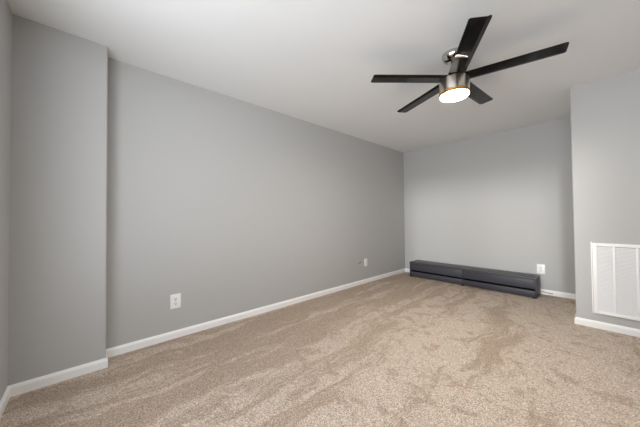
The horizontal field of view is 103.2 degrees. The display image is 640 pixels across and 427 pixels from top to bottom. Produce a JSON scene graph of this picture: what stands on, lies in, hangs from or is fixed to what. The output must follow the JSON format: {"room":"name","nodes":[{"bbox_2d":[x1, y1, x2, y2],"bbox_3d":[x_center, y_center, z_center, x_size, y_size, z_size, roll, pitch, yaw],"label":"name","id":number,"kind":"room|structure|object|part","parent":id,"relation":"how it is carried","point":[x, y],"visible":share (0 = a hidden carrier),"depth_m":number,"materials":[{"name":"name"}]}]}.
{"room":"empty living room","nodes":[
{"label":"empty living room","id":0,"kind":"room"},
{"bbox_2d":[0,0,12,399],"bbox_3d":[-0.403,-0.116,-0.215,0.140,2.440,5.150,0,-1,-42],"label":"wall","id":1,"kind":"structure","parent":0,"point":[6,15],"depth_m":1.51,"materials":[{"name":"grey paint"}]},
{"bbox_2d":[0,386,9,418],"bbox_3d":[-1.729,1.111,1.346,0.012,0.070,0.673,0,-1,-42],"label":"baseboard","id":2,"kind":"structure","parent":1,"relation":"attached to","point":[4,400],"depth_m":1.50,"materials":[{"name":"white paint"}]},
{"bbox_2d":[8,14,107,385],"bbox_3d":[-1.853,-0.064,1.834,0.472,2.440,0.167,0,-1,-42],"label":"wall","id":3,"kind":"structure","parent":0,"point":[58,249],"depth_m":1.75,"materials":[{"name":"grey paint"}]},
{"bbox_2d":[8,358,107,396],"bbox_3d":[-1.777,1.119,1.749,0.484,0.070,0.012,0,-1,-42],"label":"baseboard","id":4,"kind":"structure","parent":3,"relation":"attached to","point":[46,380],"depth_m":1.73,"materials":[{"name":"white paint"}]},
{"bbox_2d":[106,58,404,348],"bbox_3d":[-0.225,-0.047,3.520,5.428,2.440,0.140,0,-1,-42],"label":"wall","id":5,"kind":"structure","parent":0,"point":[229,205],"depth_m":2.71,"materials":[{"name":"grey paint"}]},
{"bbox_2d":[170,293,180,308],"bbox_3d":[-1.351,0.820,2.373,0.088,0.134,0.008,0,-1,-42],"label":"power outlet","id":6,"kind":"object","parent":5,"relation":"attached to","point":[175,299],"visible":1,"depth_m":2.37,"materials":[{"name":"white plastic"}]},
{"bbox_2d":[106,268,404,357],"bbox_3d":[0.011,1.137,3.600,4.676,0.070,0.012,0,-1,-42],"label":"baseboard","id":7,"kind":"structure","parent":5,"relation":"attached to","point":[117,350],"depth_m":2.67,"materials":[{"name":"white paint"}]},
{"bbox_2d":[0,272,639,426],"bbox_3d":[1.565,1.169,1.539,5.428,0.100,5.430,0,-1,-42],"label":"floor","id":8,"kind":"structure","parent":0,"point":[398,350],"depth_m":1.83,"materials":[{"name":"beige carpet"}]},
{"bbox_2d":[410,260,551,298],"bbox_3d":[2.456,1.022,4.139,0.349,0.276,1.956,0,-1,-41],"label":"media console","id":9,"kind":"object","parent":8,"relation":"on","point":[526,284],"visible":1,"depth_m":3.91,"materials":[{"name":"grey wood"}]},
{"bbox_3d":[1.995,0.979,4.420,0.018,0.125,0.891,0,-1,-41],"label":"door","id":10,"kind":"part","parent":9,"relation":"part of","materials":[{"name":"black wood"}]},
{"bbox_3d":[2.394,0.895,4.171,0.297,0.020,1.832,0,-1,-41],"label":"panel","id":11,"kind":"part","parent":9,"relation":"part of","materials":[{"name":"black wood"}]},
{"bbox_3d":[2.503,1.024,4.262,0.012,0.236,1.796,0,-1,-41],"label":"panel","id":12,"kind":"part","parent":9,"relation":"part of","materials":[{"name":"black wood"}]},
{"bbox_3d":[2.586,0.961,3.741,0.018,0.125,0.897,0,-1,-41],"label":"door","id":13,"kind":"part","parent":9,"relation":"part of","materials":[{"name":"black wood"}]},
{"bbox_3d":[2.992,1.009,3.485,0.295,0.244,0.018,0,-1,-41],"label":"panel","id":14,"kind":"part","parent":9,"relation":"part of","materials":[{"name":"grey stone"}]},
{"bbox_2d":[8,0,639,152],"bbox_3d":[1.542,-1.370,1.587,5.428,0.100,5.430,0,-1,-42],"label":"ceiling","id":15,"kind":"structure","parent":0,"point":[316,62],"depth_m":2.01,"materials":[{"name":"white paint"}]},
{"bbox_2d":[371,15,568,112],"bbox_3d":[1.133,-1.131,2.092,1.279,0.351,1.309,0,-1,-42],"label":"ceiling fan","id":16,"kind":"object","parent":15,"relation":"hanging from","point":[454,86],"visible":1,"depth_m":1.97,"materials":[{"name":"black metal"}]},
{"bbox_3d":[0.730,-1.094,2.067,0.615,0.015,0.120,0,-1,-2],"label":"blade","id":17,"kind":"part","parent":16,"relation":"part of","materials":[{"name":"black wood"}]},
{"bbox_3d":[0.974,-1.089,2.423,0.120,0.015,0.615,0,-1,-20],"label":"blade","id":18,"kind":"part","parent":16,"relation":"part of","materials":[{"name":"black wood"}]},
{"bbox_3d":[0.993,-1.103,1.724,0.120,0.015,0.615,-1,-1,16],"label":"blade","id":19,"kind":"part","parent":16,"relation":"part of","materials":[{"name":"black wood"}]},
{"bbox_3d":[1.389,-1.095,2.300,0.615,0.015,0.120,0,-1,-38],"label":"blade","id":20,"kind":"part","parent":16,"relation":"part of","materials":[{"name":"black wood"}]},
{"bbox_3d":[1.400,-1.104,1.869,0.615,0.015,0.120,-1,-1,34],"label":"blade","id":21,"kind":"part","parent":16,"relation":"part of","materials":[{"name":"black wood"}]},
{"bbox_2d":[403,117,574,293],"bbox_3d":[2.621,-0.058,4.320,0.140,2.440,2.504,0,-1,-42],"label":"wall","id":22,"kind":"structure","parent":0,"point":[503,200],"depth_m":3.99,"materials":[{"name":"grey paint"}]},
{"bbox_2d":[405,268,575,299],"bbox_3d":[2.575,1.126,4.246,0.012,0.070,2.504,0,-1,-42],"label":"baseboard","id":23,"kind":"structure","parent":22,"relation":"attached to","point":[554,293],"depth_m":3.48,"materials":[{"name":"white paint"}]},
{"bbox_2d":[537,264,544,273],"bbox_3d":[3.150,0.792,3.618,0.008,0.134,0.088,0,-1,-42],"label":"power outlet","id":24,"kind":"object","parent":22,"relation":"attached to","point":[540,267],"visible":1,"depth_m":3.62,"materials":[{"name":"white plastic"}]},
{"bbox_2d":[570,69,639,328],"bbox_3d":[3.956,-0.113,2.054,1.211,2.440,2.646,0,-1,-42],"label":"wall","id":25,"kind":"structure","parent":0,"point":[605,113],"depth_m":2.47,"materials":[{"name":"grey paint"}]},
{"bbox_2d":[574,317,639,336],"bbox_3d":[3.510,1.069,1.625,0.012,0.070,2.658,0,-1,-42],"label":"baseboard","id":26,"kind":"structure","parent":25,"relation":"attached to","point":[581,321],"depth_m":2.44,"materials":[{"name":"white paint"}]},
{"bbox_2d":[590,242,639,320],"bbox_3d":[2.936,0.625,2.258,0.016,0.702,0.709,0,-1,-42],"label":"air vent","id":27,"kind":"object","parent":25,"relation":"in","point":[615,275],"visible":1,"depth_m":2.40,"materials":[{"name":"white metal"}]}
]}

